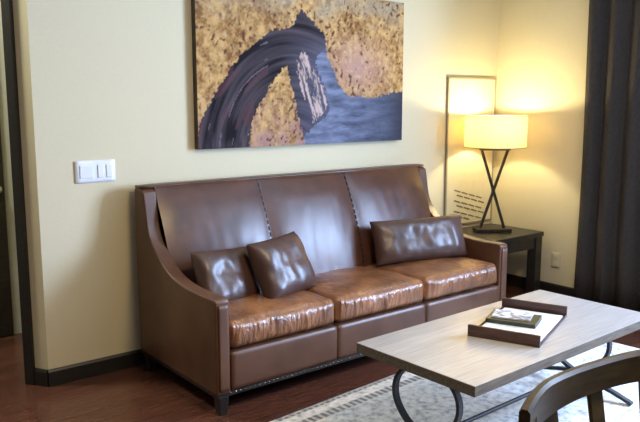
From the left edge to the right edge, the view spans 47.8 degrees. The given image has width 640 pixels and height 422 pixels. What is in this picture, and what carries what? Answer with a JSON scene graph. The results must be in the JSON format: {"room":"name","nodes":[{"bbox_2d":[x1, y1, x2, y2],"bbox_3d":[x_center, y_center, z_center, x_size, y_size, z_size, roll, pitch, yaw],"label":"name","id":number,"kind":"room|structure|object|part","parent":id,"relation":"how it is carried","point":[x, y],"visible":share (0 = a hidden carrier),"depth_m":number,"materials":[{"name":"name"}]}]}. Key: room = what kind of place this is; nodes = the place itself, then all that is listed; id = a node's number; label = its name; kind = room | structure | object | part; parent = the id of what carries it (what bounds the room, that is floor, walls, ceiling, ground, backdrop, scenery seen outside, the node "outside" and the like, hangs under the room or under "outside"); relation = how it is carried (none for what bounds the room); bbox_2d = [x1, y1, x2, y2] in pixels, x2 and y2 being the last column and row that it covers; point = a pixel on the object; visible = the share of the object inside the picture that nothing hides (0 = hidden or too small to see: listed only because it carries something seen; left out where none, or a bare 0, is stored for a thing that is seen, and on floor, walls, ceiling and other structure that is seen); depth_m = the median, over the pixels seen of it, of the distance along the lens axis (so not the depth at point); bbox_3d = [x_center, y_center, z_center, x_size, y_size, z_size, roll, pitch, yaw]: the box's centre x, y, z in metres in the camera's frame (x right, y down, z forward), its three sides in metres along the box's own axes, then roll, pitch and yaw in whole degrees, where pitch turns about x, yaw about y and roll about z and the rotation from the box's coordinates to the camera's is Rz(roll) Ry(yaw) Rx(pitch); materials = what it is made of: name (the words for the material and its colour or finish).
{"room":"living room","nodes":[
{"label":"living room","id":0,"kind":"room"},
{"bbox_2d":[12,0,499,369],"bbox_3d":[-0.054,-0.636,4.613,3.593,2.750,0.120,-7,11,-38],"label":"wall","id":1,"kind":"structure","parent":0,"point":[97,79],"depth_m":3.80,"materials":[{"name":"beige paint"}]},
{"bbox_2d":[1,0,34,384],"bbox_3d":[-1.482,-0.472,3.535,0.055,2.750,0.070,3,9,20],"label":"trim","id":2,"kind":"structure","parent":1,"relation":"attached to","point":[6,5],"depth_m":3.56,"materials":[{"name":"black wood"}]},
{"bbox_2d":[33,368,48,386],"bbox_3d":[-1.426,0.850,3.691,0.088,0.088,0.014,3,9,20],"label":"baseboard","id":3,"kind":"structure","parent":1,"relation":"attached to","point":[40,375],"depth_m":3.68,"materials":[{"name":"black wood"}]},
{"bbox_2d":[74,159,115,183],"bbox_3d":[-1.154,-0.204,3.700,0.213,0.113,0.013,-7,11,-38],"label":"light switch","id":4,"kind":"object","parent":1,"relation":"attached to","point":[91,171],"visible":1,"depth_m":3.69,"materials":[{"name":"white plastic"}]},
{"bbox_2d":[48,349,144,386],"bbox_3d":[0.003,0.686,4.774,3.552,0.088,0.014,-7,11,-38],"label":"baseboard","id":5,"kind":"structure","parent":1,"relation":"attached to","point":[91,368],"depth_m":3.82,"materials":[{"name":"black wood"}]},
{"bbox_2d":[191,0,403,148],"bbox_3d":[-0.067,-0.874,4.456,1.591,0.920,0.043,-7,11,-38],"label":"canvas painting","id":6,"kind":"object","parent":1,"relation":"attached to","point":[266,72],"visible":1,"depth_m":4.37},
{"bbox_2d":[444,77,496,224],"bbox_3d":[1.151,-0.455,5.529,0.557,1.117,0.016,-7,11,-38],"label":"framed print","id":7,"kind":"object","parent":1,"relation":"attached to","point":[467,188],"visible":0.8,"depth_m":5.49,"materials":[{"name":"beige wood"}]},
{"bbox_2d":[0,284,639,421],"bbox_3d":[-0.389,0.993,3.214,6.393,0.050,8.400,-7,11,-38],"label":"floor","id":8,"kind":"structure","parent":0,"point":[137,393],"depth_m":3.57,"materials":[{"name":"brown wood"}]},
{"bbox_2d":[135,164,507,415],"bbox_3d":[0.108,0.308,4.200,2.118,1.008,0.824,-7,11,-38],"label":"leather sofa","id":9,"kind":"object","parent":8,"relation":"on","point":[222,347],"visible":0.84,"depth_m":3.88,"materials":[{"name":"brown leather"}]},
{"bbox_3d":[-0.920,0.813,3.925,0.054,0.092,0.054,-7,11,-38],"label":"leg","id":10,"kind":"part","parent":9,"relation":"part of","materials":[{"name":"black wood"}]},
{"bbox_3d":[-0.694,0.360,3.567,0.074,0.885,0.810,-7,11,-38],"label":"arm","id":11,"kind":"part","parent":9,"relation":"part of","materials":[{"name":"brown leather"}]},
{"bbox_3d":[-0.458,0.899,3.356,0.054,0.092,0.054,-7,11,-38],"label":"leg","id":12,"kind":"part","parent":9,"relation":"part of","materials":[{"name":"black wood"}]},
{"bbox_3d":[-0.438,0.628,3.286,0.052,0.410,0.012,-7,11,-38],"label":"panel","id":13,"kind":"part","parent":9,"relation":"part of","materials":[{"name":"brown leather"}]},
{"bbox_2d":[190,246,260,300],"bbox_3d":[-0.478,0.336,3.692,0.200,0.292,0.384,8,12,43],"label":"throw pillow","id":14,"kind":"object","parent":9,"relation":"on","point":[228,273],"visible":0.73,"depth_m":3.62,"materials":[{"name":"leather"}]},
{"bbox_3d":[0.102,0.706,4.268,2.110,0.024,0.802,-7,11,-38],"label":"trim","id":15,"kind":"part","parent":9,"relation":"part of","materials":[{"name":"black wood"}]},
{"bbox_3d":[-0.124,-0.224,4.412,2.118,0.018,0.080,-7,11,-38],"label":"rail","id":16,"kind":"part","parent":9,"relation":"part of","materials":[{"name":"brown leather"}]},
{"bbox_2d":[246,231,315,298],"bbox_3d":[-0.200,0.294,3.820,0.228,0.310,0.392,6,10,33],"label":"throw pillow","id":17,"kind":"object","parent":9,"relation":"on","point":[281,266],"visible":0.98,"depth_m":3.71,"materials":[{"name":"leather"}]},
{"bbox_2d":[229,286,333,347],"bbox_3d":[-0.328,0.507,3.710,0.632,0.156,0.567,-7,11,-38],"label":"seat cushion","id":18,"kind":"object","parent":9,"relation":"on","point":[256,320],"depth_m":3.52,"materials":[{"name":"leather"}]},
{"bbox_3d":[-0.173,0.709,3.542,0.638,0.183,0.050,-7,11,-38],"label":"rail","id":19,"kind":"part","parent":9,"relation":"part of","materials":[{"name":"brown leather"}]},
{"bbox_3d":[-0.044,0.228,4.379,1.970,0.903,0.340,-7,11,-38],"label":"backrest","id":20,"kind":"part","parent":9,"relation":"part of","materials":[{"name":"brown leather"}]},
{"bbox_3d":[0.344,0.751,3.950,1.951,0.008,0.007,-7,11,-38],"label":"nailhead trim","id":21,"kind":"part","parent":9,"relation":"part of","materials":[{"name":"silver metal"}]},
{"bbox_2d":[306,266,422,321],"bbox_3d":[0.178,0.447,4.112,0.654,0.155,0.567,-7,11,-38],"label":"seat cushion","id":22,"kind":"object","parent":9,"relation":"on","point":[357,293],"depth_m":3.95,"materials":[{"name":"leather"}]},
{"bbox_3d":[0.335,0.647,3.945,0.656,0.183,0.050,-7,11,-38],"label":"rail","id":23,"kind":"part","parent":9,"relation":"part of","materials":[{"name":"brown leather"}]},
{"bbox_2d":[369,214,467,265],"bbox_3d":[0.630,0.179,4.558,0.666,0.274,0.202,-3,9,-20],"label":"throw pillow","id":24,"kind":"object","parent":9,"relation":"on","point":[405,240],"visible":1,"depth_m":4.48,"materials":[{"name":"leather"}]},
{"bbox_2d":[366,256,496,300],"bbox_3d":[0.694,0.384,4.522,0.658,0.157,0.567,-7,11,-38],"label":"seat cushion","id":25,"kind":"object","parent":9,"relation":"on","point":[453,278],"depth_m":4.35,"materials":[{"name":"leather"}]},
{"bbox_3d":[0.853,0.585,4.356,0.664,0.183,0.050,-7,11,-38],"label":"rail","id":26,"kind":"part","parent":9,"relation":"part of","materials":[{"name":"brown leather"}]},
{"bbox_3d":[0.900,0.168,4.832,0.074,0.885,0.810,-7,11,-38],"label":"arm","id":27,"kind":"part","parent":9,"relation":"part of","materials":[{"name":"brown leather"}]},
{"bbox_3d":[1.156,0.436,4.551,0.052,0.410,0.012,-7,11,-38],"label":"panel","id":28,"kind":"part","parent":9,"relation":"part of","materials":[{"name":"brown leather"}]},
{"bbox_2d":[270,342,639,421],"bbox_3d":[1.220,0.949,3.289,2.230,0.013,1.920,-8,12,-42],"label":"area rug","id":29,"kind":"object","parent":8,"relation":"on","point":[424,400],"visible":0.42,"depth_m":3.46,"materials":[{"name":"grey fabric"}]},
{"bbox_2d":[357,290,639,421],"bbox_3d":[0.863,0.731,3.252,1.343,0.425,0.623,-7,11,-40],"label":"coffee table","id":30,"kind":"object","parent":29,"relation":"on","point":[441,351],"visible":0.8,"depth_m":3.00,"materials":[{"name":"brown wood"}]},
{"bbox_3d":[0.427,0.804,2.905,0.057,0.385,0.604,-7,11,-40],"label":"leg","id":31,"kind":"part","parent":30,"relation":"part of","materials":[{"name":"black metal"}]},
{"bbox_2d":[468,297,567,347],"bbox_3d":[0.897,0.491,3.245,0.308,0.050,0.510,5,10,30],"label":"serving tray","id":32,"kind":"object","parent":30,"relation":"on","point":[480,331],"visible":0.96,"depth_m":3.09,"materials":[{"name":"brown wood"}]},
{"bbox_2d":[483,307,561,340],"bbox_3d":[0.904,0.506,3.248,0.272,0.006,0.420,5,10,30],"label":"magazine","id":33,"kind":"object","parent":32,"relation":"on","point":[548,321],"visible":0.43,"depth_m":3.21,"materials":[{"name":"white paper"}]},
{"bbox_2d":[486,309,541,328],"bbox_3d":[0.881,0.489,3.280,0.220,0.018,0.160,4,10,27],"label":"booklet","id":34,"kind":"object","parent":33,"relation":"on","point":[535,320],"visible":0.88,"depth_m":3.22,"materials":[{"name":"paper"}]},
{"bbox_2d":[492,309,533,321],"bbox_3d":[0.879,0.475,3.293,0.170,0.006,0.120,4,9,24],"label":"brochure","id":35,"kind":"object","parent":34,"relation":"on","point":[498,313],"visible":1,"depth_m":3.28,"materials":[{"name":"white paper"}]},
{"bbox_3d":[1.294,0.695,3.626,0.057,0.385,0.604,-7,11,-40],"label":"leg","id":36,"kind":"part","parent":30,"relation":"part of","materials":[{"name":"black metal"}]},
{"bbox_2d":[462,223,543,293],"bbox_3d":[1.283,0.391,5.398,0.578,0.485,0.489,-7,11,-38],"label":"side table","id":37,"kind":"object","parent":8,"relation":"on","point":[519,239],"visible":0.24,"depth_m":5.33,"materials":[{"name":"black wood"}]},
{"bbox_2d":[464,115,527,232],"bbox_3d":[1.278,-0.271,5.303,0.447,0.851,0.447,0,9,-3],"label":"table lamp","id":38,"kind":"object","parent":37,"relation":"on","point":[483,133],"visible":1,"depth_m":5.10,"materials":[{"name":"beige fabric"}]},
{"bbox_3d":[1.278,-0.159,5.320,0.213,0.579,0.038,0,9,-3],"label":"crossed leg","id":39,"kind":"part","parent":38,"relation":"part of","materials":[{"name":"brown metal"}]},
{"bbox_3d":[1.278,-0.578,5.256,0.444,0.228,0.444,0,9,-3],"label":"lamp shade","id":40,"kind":"part","parent":38,"relation":"part of","materials":[{"name":"beige fabric"}]},
{"bbox_3d":[1.598,0.408,5.398,0.075,0.450,0.075,-7,11,-38],"label":"leg","id":41,"kind":"part","parent":37,"relation":"part of","materials":[{"name":"black wood"}]},
{"bbox_2d":[518,349,639,421],"bbox_3d":[0.810,0.792,1.646,0.640,0.791,0.501,-6,10,-32],"label":"wooden chair","id":42,"kind":"object","parent":8,"relation":"on","point":[589,379],"visible":1,"depth_m":1.75,"materials":[{"name":"brown wood"}]},
{"bbox_2d":[492,0,588,287],"bbox_3d":[3.021,-0.506,3.758,0.120,2.750,5.320,-7,11,-38],"label":"wall","id":43,"kind":"structure","parent":0,"point":[542,44],"depth_m":5.36,"materials":[{"name":"beige paint"}]},
{"bbox_2d":[506,273,573,296],"bbox_3d":[2.948,0.812,3.941,0.014,0.088,4.985,-7,11,-38],"label":"baseboard","id":44,"kind":"structure","parent":43,"relation":"attached to","point":[513,280],"depth_m":5.47,"materials":[{"name":"black wood"}]},
{"bbox_2d":[551,252,559,267],"bbox_3d":[1.755,0.366,5.379,0.011,0.114,0.070,-7,11,-38],"label":"wall outlet","id":45,"kind":"object","parent":43,"relation":"attached to","point":[555,262],"visible":1,"depth_m":5.38,"materials":[{"name":"beige plastic"}]},
{"bbox_2d":[573,0,639,311],"bbox_3d":[2.166,-0.631,4.598,0.086,2.715,1.078,-7,11,-38],"label":"curtain","id":46,"kind":"object","parent":43,"relation":"hanging from","point":[607,268],"visible":0.93,"depth_m":4.87,"materials":[{"name":"grey fabric"}]},
{"bbox_3d":[-2.643,-0.516,3.827,3.680,2.750,0.120,-7,11,-38],"label":"wall","id":47,"kind":"structure","parent":0,"visible":0},
{"bbox_2d":[0,129,13,336],"bbox_3d":[-2.234,-0.226,4.056,0.868,2.094,0.104,-7,11,-38],"label":"door","id":48,"kind":"structure","parent":47,"relation":"in","point":[6,313],"depth_m":4.41,"materials":[{"name":"black wood"}]},
{"bbox_2d":[0,0,21,334],"bbox_3d":[-1.890,-0.301,4.373,0.070,2.160,0.030,-7,11,-38],"label":"trim","id":49,"kind":"structure","parent":47,"relation":"attached to","point":[4,126],"depth_m":4.38,"materials":[{"name":"black wood"}]}
]}

